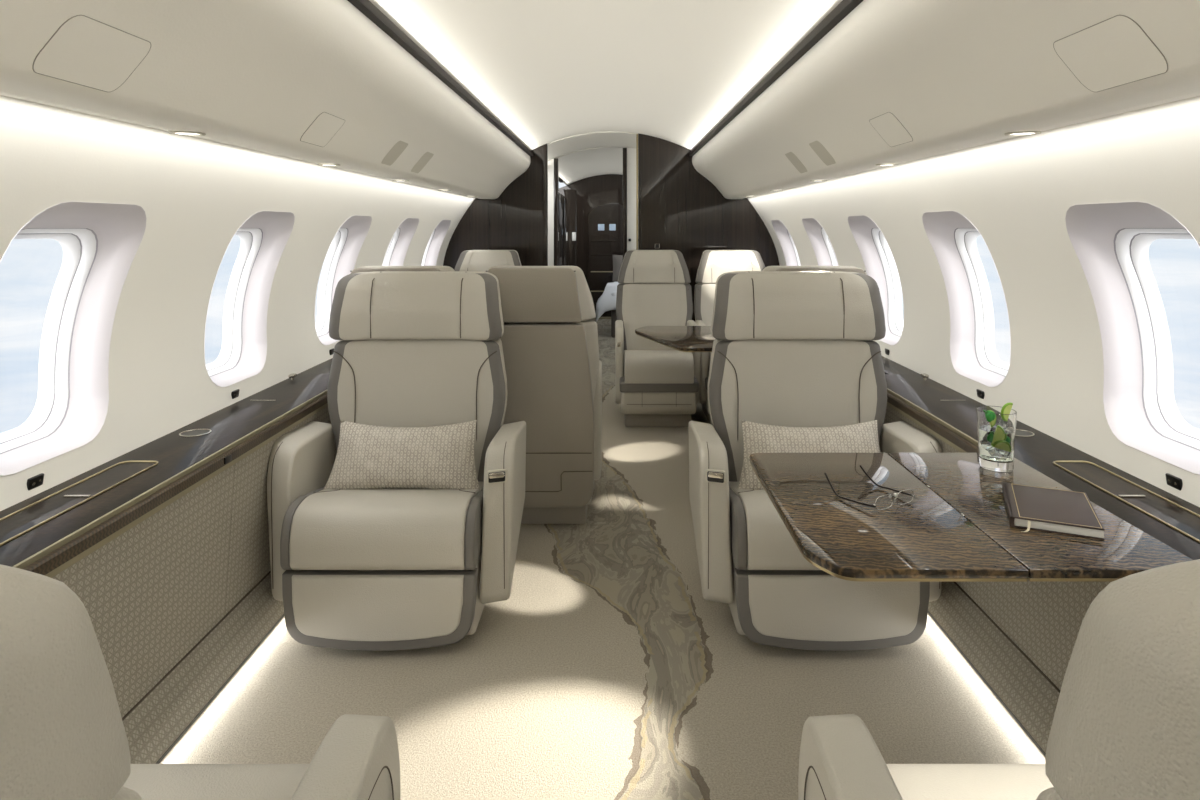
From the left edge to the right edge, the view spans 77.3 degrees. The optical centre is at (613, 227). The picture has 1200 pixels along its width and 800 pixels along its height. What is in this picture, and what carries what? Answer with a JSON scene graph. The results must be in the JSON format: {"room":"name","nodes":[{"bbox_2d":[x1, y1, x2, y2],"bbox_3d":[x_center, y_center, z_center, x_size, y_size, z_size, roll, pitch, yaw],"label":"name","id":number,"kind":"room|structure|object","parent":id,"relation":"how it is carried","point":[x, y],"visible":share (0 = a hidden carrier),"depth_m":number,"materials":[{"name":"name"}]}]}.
{"room":"aircraft cabin","nodes":[
{"label":"aircraft cabin","id":0,"kind":"room"},
{"bbox_2d":[0,95,474,510],"bbox_3d":[-1.138,0.186,4.650,0.272,0.877,13.100,0,0,0],"label":"wall","id":1,"kind":"structure","parent":0,"point":[194,194],"depth_m":2.06,"materials":[{"name":"white plastic"}]},
{"bbox_2d":[27,473,43,489],"bbox_3d":[-1.250,0.548,1.620,0.011,0.026,0.042,0,0,0],"label":"wall outlet","id":2,"kind":"object","parent":1,"relation":"attached to","point":[33,482],"visible":1,"depth_m":1.62,"materials":[{"name":"black plastic"}]},
{"bbox_2d":[0,202,145,475],"bbox_3d":[-1.271,0.230,1.680,0.263,0.571,0.415,0,0,0],"label":"window","id":3,"kind":"structure","parent":1,"relation":"in","point":[100,242],"depth_m":1.84,"materials":[{"name":"white plastic"}]},
{"bbox_2d":[52,464,234,717],"bbox_3d":[-1.045,0.836,1.536,0.050,0.418,0.968,0,0,0],"label":"wall panel","id":4,"kind":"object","parent":1,"relation":"attached to","point":[151,593],"depth_m":1.70,"materials":[{"name":"fabric"}]},
{"bbox_2d":[0,374,329,577],"bbox_3d":[-1.129,0.599,0.875,0.254,0.057,4.150,0,0,0],"label":"ledge","id":5,"kind":"object","parent":1,"relation":"attached to","point":[46,533],"depth_m":1.72,"materials":[{"name":"brown wood"}]},
{"bbox_2d":[288,373,296,379],"bbox_3d":[-1.217,0.564,2.840,0.022,0.022,0.030,0,0,0],"label":"chrome latch","id":6,"kind":"object","parent":5,"relation":"on","point":[292,375],"visible":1,"depth_m":2.83,"materials":[{"name":"silver metal"}]},
{"bbox_2d":[231,389,238,398],"bbox_3d":[-1.250,0.548,2.475,0.011,0.026,0.042,0,0,0],"label":"wall outlet","id":7,"kind":"object","parent":1,"relation":"attached to","point":[235,393],"visible":1,"depth_m":2.47,"materials":[{"name":"black plastic"}]},
{"bbox_2d":[204,211,294,386],"bbox_3d":[-1.271,0.230,2.540,0.263,0.571,0.415,0,0,0],"label":"window","id":8,"kind":"structure","parent":1,"relation":"in","point":[264,236],"depth_m":2.70,"materials":[{"name":"white plastic"}]},
{"bbox_2d":[0,0,530,198],"bbox_3d":[-0.815,-0.394,1.830,0.393,0.362,7.460,0,0,0],"label":"bin","id":9,"kind":"object","parent":1,"relation":"attached to","point":[250,74],"visible":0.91,"depth_m":1.67,"materials":[{"name":"white plastic"}]},
{"bbox_2d":[33,15,150,91],"bbox_3d":[-0.820,-0.272,1.188,0.072,0.086,0.197,0,0,0],"label":"access panel","id":10,"kind":"object","parent":9,"relation":"attached to","point":[86,51],"visible":1,"depth_m":1.18,"materials":[{"name":"white plastic"}]},
{"bbox_2d":[169,131,205,135],"bbox_3d":[-0.950,-0.210,1.670,0.072,0.004,0.072,0,0,0],"label":"reading lamp","id":11,"kind":"object","parent":9,"relation":"attached to","point":[181,133],"visible":1,"depth_m":1.66,"materials":[{"name":"beige plastic"}]},
{"bbox_2d":[300,112,344,146],"bbox_3d":[-0.817,-0.275,2.110,0.066,0.080,0.182,0,0,0],"label":"access panel","id":12,"kind":"object","parent":9,"relation":"attached to","point":[325,126],"visible":1,"depth_m":2.10,"materials":[{"name":"white plastic"}]},
{"bbox_2d":[317,163,339,165],"bbox_3d":[-0.950,-0.210,2.500,0.072,0.004,0.072,0,0,0],"label":"reading lamp","id":13,"kind":"object","parent":9,"relation":"attached to","point":[322,164],"visible":1,"depth_m":2.48,"materials":[{"name":"beige"}]},
{"bbox_2d":[381,141,407,165],"bbox_3d":[-0.814,-0.278,2.790,0.070,0.083,0.140,0,0,0],"label":"air vent","id":14,"kind":"object","parent":9,"relation":"attached to","point":[399,147],"visible":1,"depth_m":2.79,"materials":[{"name":"beige plastic"}]},
{"bbox_2d":[411,152,433,172],"bbox_3d":[-0.814,-0.278,3.190,0.070,0.083,0.140,0,0,0],"label":"air vent","id":15,"kind":"object","parent":9,"relation":"attached to","point":[427,156],"visible":1,"depth_m":3.19,"materials":[{"name":"beige plastic"}]},
{"bbox_2d":[225,406,336,614],"bbox_3d":[-1.045,0.836,2.486,0.050,0.418,0.928,0,0,0],"label":"wall panel","id":16,"kind":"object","parent":1,"relation":"attached to","point":[249,549],"depth_m":2.13,"materials":[{"name":"fabric"}]},
{"bbox_2d":[299,358,332,373],"bbox_3d":[-1.188,0.590,4.250,0.136,0.030,2.600,0,0,0],"label":"ledge","id":17,"kind":"object","parent":1,"relation":"attached to","point":[325,367],"visible":0.07,"depth_m":3.05,"materials":[{"name":"brown wood"}]},
{"bbox_2d":[315,215,371,344],"bbox_3d":[-1.271,0.230,3.400,0.263,0.571,0.415,0,0,0],"label":"window","id":18,"kind":"structure","parent":1,"relation":"in","point":[343,252],"depth_m":3.56,"materials":[{"name":"white plastic"}]},
{"bbox_2d":[382,218,418,265],"bbox_3d":[-1.271,0.230,4.260,0.263,0.571,0.415,0,0,0],"label":"window","id":19,"kind":"structure","parent":1,"relation":"in","point":[398,246],"depth_m":4.43,"materials":[{"name":"white plastic"}]},
{"bbox_2d":[421,220,450,265],"bbox_3d":[-1.271,0.230,5.120,0.263,0.571,0.415,0,0,0],"label":"window","id":20,"kind":"structure","parent":1,"relation":"in","point":[431,252],"depth_m":5.30,"materials":[{"name":"white plastic"}]},
{"bbox_2d":[559,189,576,265],"bbox_3d":[-0.570,0.370,9.000,0.240,1.660,0.180,0,0,0],"label":"wall column","id":21,"kind":"structure","parent":0,"point":[570,194],"depth_m":8.91,"materials":[{"name":"brown wood"}]},
{"bbox_2d":[572,232,575,240],"bbox_3d":[-0.475,0.100,8.900,0.045,0.100,0.012,0,0,0],"label":"light switch","id":22,"kind":"object","parent":21,"relation":"attached to","point":[573,233],"visible":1,"depth_m":8.89,"materials":[{"name":"white plastic"}]},
{"bbox_2d":[559,174,622,282],"bbox_3d":[-0.020,0.241,10.025,2.508,1.918,0.050,0,0,0],"label":"wall","id":23,"kind":"structure","parent":0,"point":[598,190],"depth_m":10.00,"materials":[{"name":"brown wood"}]},
{"bbox_2d":[588,203,622,318],"bbox_3d":[0.010,0.434,9.935,1.100,1.528,0.090,0,0,0],"label":"door","id":24,"kind":"structure","parent":23,"relation":"in","point":[605,222],"depth_m":9.96,"materials":[{"name":"black wood"}]},
{"bbox_2d":[548,147,635,265],"bbox_3d":[-0.020,0.245,6.620,2.508,1.911,0.090,0,0,0],"label":"wall","id":25,"kind":"structure","parent":0,"point":[629,154],"depth_m":6.60,"materials":[{"name":"white"}]},
{"bbox_2d":[556,147,626,157],"bbox_3d":[-0.020,-0.642,6.630,1.200,0.153,0.040,0,0,0],"label":"trim","id":26,"kind":"structure","parent":25,"relation":"attached to","point":[596,147],"depth_m":6.61,"materials":[{"name":"white plastic"}]},
{"bbox_2d":[159,319,1044,799],"bbox_3d":[-0.020,1.200,4.650,2.600,0.001,13.100,0,0,0],"label":"floor","id":27,"kind":"structure","parent":0,"point":[606,671],"depth_m":1.94,"materials":[{"name":"beige carpet"}]},
{"bbox_2d":[0,564,399,799],"bbox_3d":[-0.655,0.707,0.769,0.734,0.987,0.798,0,0,0],"label":"armchair","id":28,"kind":"object","parent":27,"relation":"on","point":[63,736],"visible":1,"depth_m":0.54,"materials":[{"name":"grey leather"}]},
{"bbox_2d":[122,764,308,799],"bbox_3d":[-0.657,0.875,0.933,0.486,0.173,0.456,0,0,0],"label":"seat cushion","id":29,"kind":"object","parent":28,"relation":"on","point":[150,781],"depth_m":1.07,"materials":[{"name":"grey leather"}]},
{"bbox_2d":[122,570,284,763],"bbox_3d":[-1.037,1.107,0.875,0.086,0.126,4.150,0,0,0],"label":"baseboard","id":30,"kind":"structure","parent":27,"relation":"on","point":[159,720],"depth_m":1.84,"materials":[{"name":"fabric"}]},
{"bbox_2d":[267,271,525,650],"bbox_3d":[-0.662,0.676,2.401,0.730,1.049,0.648,0,0,0],"label":"armchair","id":31,"kind":"object","parent":27,"relation":"on","point":[352,569],"visible":0.98,"depth_m":2.21,"materials":[{"name":"grey leather"}]},
{"bbox_2d":[289,482,483,569],"bbox_3d":[-0.662,0.875,2.312,0.486,0.173,0.456,0,0,0],"label":"seat cushion","id":32,"kind":"object","parent":31,"relation":"on","point":[330,529],"depth_m":2.10,"materials":[{"name":"grey leather"}]},
{"bbox_2d":[323,420,479,490],"bbox_3d":[-0.662,0.728,2.376,0.510,0.218,0.150,0,0,-1],"label":"throw pillow","id":33,"kind":"object","parent":31,"relation":"on","point":[368,456],"visible":0.96,"depth_m":2.33,"materials":[{"name":"beige fabric"}]},
{"bbox_2d":[350,266,454,273],"bbox_3d":[-0.820,0.675,3.213,0.514,1.050,0.824,0,0,0],"label":"armchair","id":34,"kind":"object","parent":27,"relation":"on","point":[364,268],"visible":0.08,"depth_m":2.81,"materials":[{"name":"beige leather"}]},
{"bbox_2d":[454,250,520,271],"bbox_3d":[-0.830,0.675,4.771,0.514,1.050,0.791,0,0,0],"label":"armchair","id":35,"kind":"object","parent":27,"relation":"on","point":[469,260],"visible":0.22,"depth_m":4.96,"materials":[{"name":"beige leather"}]},
{"bbox_2d":[486,266,601,523],"bbox_3d":[-0.312,0.675,3.213,0.514,1.050,0.824,0,0,0],"label":"armchair","id":36,"kind":"object","parent":27,"relation":"on","point":[553,366],"visible":0.59,"depth_m":2.88,"materials":[{"name":"beige leather"}]},
{"bbox_2d":[559,193,566,265],"bbox_3d":[-0.754,0.420,7.584,0.511,1.500,1.132,0,0,0],"label":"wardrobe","id":37,"kind":"object","parent":27,"relation":"on","point":[562,199],"visible":0.16,"depth_m":7.43,"materials":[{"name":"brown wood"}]},
{"bbox_2d":[596,282,619,336],"bbox_3d":[0.450,0.916,8.911,1.301,0.568,1.598,0,0,0],"label":"bed","id":38,"kind":"object","parent":27,"relation":"on","point":[607,301],"visible":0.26,"depth_m":8.20,"materials":[{"name":"grey fabric"}]},
{"bbox_2d":[612,255,622,280],"bbox_3d":[0.230,0.500,9.401,0.501,0.329,0.168,0,0,-1],"label":"bed pillow","id":39,"kind":"object","parent":38,"relation":"on","point":[617,259],"visible":0.27,"depth_m":9.37,"materials":[{"name":"grey fabric"}]},
{"bbox_2d":[615,250,700,426],"bbox_3d":[0.265,0.675,4.771,0.514,1.050,0.791,0,0,0],"label":"armchair","id":40,"kind":"object","parent":27,"relation":"on","point":[657,384],"visible":0.91,"depth_m":4.53,"materials":[{"name":"beige leather"}]},
{"bbox_2d":[624,350,693,382],"bbox_3d":[0.265,0.833,4.648,0.404,0.174,0.545,0,0,0],"label":"seat cushion","id":41,"kind":"object","parent":40,"relation":"on","point":[640,366],"depth_m":4.38,"materials":[{"name":"grey leather"}]},
{"bbox_2d":[694,250,764,424],"bbox_3d":[0.780,0.675,4.771,0.514,1.050,0.791,0,0,0],"label":"armchair","id":42,"kind":"object","parent":27,"relation":"on","point":[713,263],"visible":0.34,"depth_m":4.94,"materials":[{"name":"beige leather"}]},
{"bbox_2d":[709,352,711,369],"bbox_3d":[0.780,0.833,4.648,0.404,0.174,0.545,0,0,0],"label":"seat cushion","id":43,"kind":"object","parent":42,"relation":"on","point":[710,353],"depth_m":4.54,"materials":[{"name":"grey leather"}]},
{"bbox_2d":[762,266,865,273],"bbox_3d":[0.775,0.675,3.213,0.514,1.050,0.824,0,0,0],"label":"armchair","id":44,"kind":"object","parent":27,"relation":"on","point":[768,268],"visible":0.1,"depth_m":2.81,"materials":[{"name":"beige leather"}]},
{"bbox_2d":[688,271,941,650],"bbox_3d":[0.617,0.676,2.401,0.730,1.049,0.648,0,0,0],"label":"armchair","id":45,"kind":"object","parent":27,"relation":"on","point":[790,348],"visible":0.81,"depth_m":2.49,"materials":[{"name":"grey leather"}]},
{"bbox_2d":[729,481,820,569],"bbox_3d":[0.617,0.875,2.312,0.486,0.173,0.456,0,0,0],"label":"seat cushion","id":46,"kind":"object","parent":45,"relation":"on","point":[767,544],"depth_m":2.09,"materials":[{"name":"grey leather"}]},
{"bbox_2d":[738,420,880,489],"bbox_3d":[0.628,0.728,2.376,0.510,0.218,0.150,0,0,-1],"label":"throw pillow","id":47,"kind":"object","parent":45,"relation":"on","point":[757,437],"visible":0.5,"depth_m":2.35,"materials":[{"name":"beige fabric"}]},
{"bbox_2d":[928,582,1059,755],"bbox_3d":[0.997,1.107,0.875,0.086,0.126,4.150,0,0,0],"label":"baseboard","id":48,"kind":"structure","parent":27,"relation":"on","point":[1030,697],"depth_m":1.90,"materials":[{"name":"fabric"}]},
{"bbox_2d":[798,559,1199,799],"bbox_3d":[0.615,0.707,0.769,0.734,0.987,0.798,0,0,0],"label":"armchair","id":49,"kind":"object","parent":27,"relation":"on","point":[1126,722],"visible":1,"depth_m":0.52,"materials":[{"name":"grey leather"}]},
{"bbox_2d":[886,764,1053,799],"bbox_3d":[0.617,0.875,0.933,0.486,0.173,0.456,0,0,0],"label":"seat cushion","id":50,"kind":"object","parent":49,"relation":"on","point":[912,781],"depth_m":1.07,"materials":[{"name":"grey leather"}]},
{"bbox_2d":[369,0,841,184],"bbox_3d":[-0.020,-0.642,4.650,1.224,0.152,13.100,0,0,0],"label":"ceiling","id":51,"kind":"structure","parent":0,"point":[548,71],"depth_m":2.93,"materials":[{"name":"white"}]},
{"bbox_2d":[347,0,562,182],"bbox_3d":[-0.615,-0.544,3.450,0.033,0.024,10.700,0,0,0],"label":"trim","id":52,"kind":"structure","parent":51,"relation":"attached to","point":[366,7],"depth_m":2.39,"materials":[{"name":"black"}]},
{"bbox_2d":[689,0,862,155],"bbox_3d":[0.575,-0.544,3.450,0.033,0.024,10.700,0,0,0],"label":"trim","id":53,"kind":"structure","parent":51,"relation":"attached to","point":[844,7],"depth_m":2.38,"materials":[{"name":"black"}]},
{"bbox_2d":[443,133,779,320],"bbox_3d":[-0.020,0.249,5.579,2.508,1.902,0.062,0,0,0],"label":"wall","id":54,"kind":"structure","parent":0,"point":[678,208],"depth_m":5.56,"materials":[{"name":"brown wood"}]},
{"bbox_2d":[547,131,637,144],"bbox_3d":[-0.020,-0.642,5.590,1.200,0.153,0.040,0,0,0],"label":"trim","id":55,"kind":"structure","parent":54,"relation":"attached to","point":[604,131],"depth_m":5.57,"materials":[{"name":"white"}]},
{"bbox_2d":[747,96,1199,506],"bbox_3d":[1.098,0.186,4.650,0.272,0.877,13.100,0,0,0],"label":"wall","id":56,"kind":"structure","parent":0,"point":[1018,192],"depth_m":2.08,"materials":[{"name":"white plastic"}]},
{"bbox_2d":[771,220,800,265],"bbox_3d":[1.231,0.230,5.120,0.263,0.571,0.415,0,0,0],"label":"window","id":57,"kind":"structure","parent":56,"relation":"in","point":[786,241],"depth_m":5.30,"materials":[{"name":"white plastic"}]},
{"bbox_2d":[802,218,838,265],"bbox_3d":[1.231,0.230,4.260,0.263,0.571,0.415,0,0,0],"label":"window","id":58,"kind":"structure","parent":56,"relation":"in","point":[822,246],"depth_m":4.43,"materials":[{"name":"white plastic"}]},
{"bbox_2d":[848,215,903,344],"bbox_3d":[1.231,0.230,3.400,0.263,0.571,0.415,0,0,0],"label":"window","id":59,"kind":"structure","parent":56,"relation":"in","point":[879,262],"depth_m":3.56,"materials":[{"name":"white plastic"}]},
{"bbox_2d":[882,356,918,373],"bbox_3d":[1.148,0.590,4.250,0.136,0.030,2.600,0,0,0],"label":"ledge","id":60,"kind":"object","parent":56,"relation":"attached to","point":[890,367],"visible":0.07,"depth_m":3.07,"materials":[{"name":"brown wood"}]},
{"bbox_2d":[635,326,714,351],"bbox_3d":[0.592,0.582,3.885,0.956,0.048,0.790,0,0,0],"label":"conference table","id":61,"kind":"object","parent":60,"relation":"attached to","point":[680,338],"visible":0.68,"depth_m":3.86,"materials":[{"name":"brown wood"}]},
{"bbox_2d":[879,405,987,614],"bbox_3d":[1.005,0.836,2.486,0.050,0.418,0.928,0,0,0],"label":"trim","id":62,"kind":"structure","parent":56,"relation":"attached to","point":[977,591],"depth_m":2.17,"materials":[{"name":"fabric"}]},
{"bbox_2d":[692,0,1199,198],"bbox_3d":[0.775,-0.394,1.830,0.393,0.362,7.460,0,0,0],"label":"bin","id":63,"kind":"object","parent":56,"relation":"attached to","point":[956,75],"visible":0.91,"depth_m":1.68,"materials":[{"name":"white plastic"}]},
{"bbox_2d":[785,152,806,172],"bbox_3d":[0.774,-0.278,3.190,0.070,0.083,0.140,0,0,0],"label":"air vent","id":64,"kind":"object","parent":63,"relation":"attached to","point":[792,157],"visible":1,"depth_m":3.19,"materials":[{"name":"beige plastic"}]},
{"bbox_2d":[809,141,835,165],"bbox_3d":[0.774,-0.278,2.790,0.070,0.083,0.140,0,0,0],"label":"air vent","id":65,"kind":"object","parent":63,"relation":"attached to","point":[819,149],"visible":1,"depth_m":2.79,"materials":[{"name":"beige plastic"}]},
{"bbox_2d":[876,163,898,165],"bbox_3d":[0.910,-0.210,2.500,0.072,0.004,0.072,0,0,0],"label":"reading lamp","id":66,"kind":"object","parent":63,"relation":"attached to","point":[888,164],"visible":1,"depth_m":2.48,"materials":[{"name":"beige"}]},
{"bbox_2d":[869,112,912,146],"bbox_3d":[0.777,-0.275,2.110,0.066,0.080,0.182,0,0,0],"label":"access panel","id":67,"kind":"object","parent":63,"relation":"attached to","point":[887,125],"visible":1,"depth_m":2.10,"materials":[{"name":"white plastic"}]},
{"bbox_2d":[1004,131,1040,135],"bbox_3d":[0.910,-0.210,1.670,0.072,0.004,0.072,0,0,0],"label":"reading lamp","id":68,"kind":"object","parent":63,"relation":"attached to","point":[1016,133],"visible":1,"depth_m":1.66,"materials":[{"name":"beige"}]},
{"bbox_2d":[1053,15,1167,91],"bbox_3d":[0.780,-0.272,1.188,0.072,0.086,0.197,0,0,0],"label":"access panel","id":69,"kind":"object","parent":63,"relation":"attached to","point":[1115,51],"visible":1,"depth_m":1.18,"materials":[{"name":"white plastic"}]},
{"bbox_2d":[922,211,1010,386],"bbox_3d":[1.231,0.230,2.540,0.263,0.571,0.415,0,0,0],"label":"window","id":70,"kind":"structure","parent":56,"relation":"in","point":[952,237],"depth_m":2.70,"materials":[{"name":"white plastic"}]},
{"bbox_2d":[976,389,984,398],"bbox_3d":[1.210,0.548,2.475,0.011,0.026,0.042,0,0,0],"label":"wall outlet","id":71,"kind":"object","parent":56,"relation":"attached to","point":[980,394],"visible":1,"depth_m":2.47,"materials":[{"name":"black plastic"}]},
{"bbox_2d":[885,374,1199,559],"bbox_3d":[1.090,0.599,0.875,0.251,0.057,4.150,0,0,0],"label":"ledge","id":72,"kind":"object","parent":56,"relation":"attached to","point":[944,412],"visible":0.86,"depth_m":1.82,"materials":[{"name":"brown wood"}]},
{"bbox_2d":[921,373,928,379],"bbox_3d":[1.177,0.564,2.840,0.022,0.022,0.030,0,0,0],"label":"chrome latch","id":73,"kind":"object","parent":72,"relation":"on","point":[924,375],"visible":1,"depth_m":2.83,"materials":[{"name":"silver metal"}]},
{"bbox_2d":[750,453,1191,581],"bbox_3d":[0.654,0.579,1.546,0.644,0.042,0.640,0,0,0],"label":"folding table","id":74,"kind":"object","parent":72,"relation":"attached to","point":[956,527],"visible":0.93,"depth_m":1.41,"materials":[{"name":"brown wood"}]},
{"bbox_2d":[824,465,914,509],"bbox_3d":[0.528,0.538,1.559,0.128,0.038,0.142,0,0,-29],"label":"spectacles","id":75,"kind":"object","parent":74,"relation":"on","point":[861,467],"visible":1,"depth_m":1.53,"materials":[{"name":"silver metal"}]},
{"bbox_2d":[976,403,1016,471],"bbox_3d":[0.892,0.482,1.750,0.085,0.151,0.085,0,0,0],"label":"drinking glass","id":76,"kind":"object","parent":74,"relation":"on","point":[996,425],"visible":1,"depth_m":1.72,"materials":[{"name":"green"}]},
{"bbox_2d":[1002,483,1104,539],"bbox_3d":[0.845,0.548,1.454,0.151,0.020,0.226,0,0,24],"label":"notebook","id":77,"kind":"object","parent":74,"relation":"on","point":[1066,512],"visible":1,"depth_m":1.42,"materials":[{"name":"brown leather"}]},
{"bbox_2d":[986,579,1112,689],"bbox_3d":[1.005,0.836,1.536,0.050,0.418,0.968,0,0,0],"label":"wall panel","id":78,"kind":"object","parent":56,"relation":"attached to","point":[1044,619],"depth_m":1.74,"materials":[{"name":"fabric"}]},
{"bbox_2d":[1065,202,1199,474],"bbox_3d":[1.231,0.230,1.680,0.263,0.571,0.415,0,0,0],"label":"window","id":79,"kind":"structure","parent":56,"relation":"in","point":[1111,242],"depth_m":1.84,"materials":[{"name":"white plastic"}]},
{"bbox_2d":[1165,473,1182,490],"bbox_3d":[1.210,0.548,1.620,0.011,0.026,0.042,0,0,0],"label":"wall outlet","id":80,"kind":"object","parent":56,"relation":"attached to","point":[1173,481],"visible":1,"depth_m":1.62,"materials":[{"name":"black plastic"}]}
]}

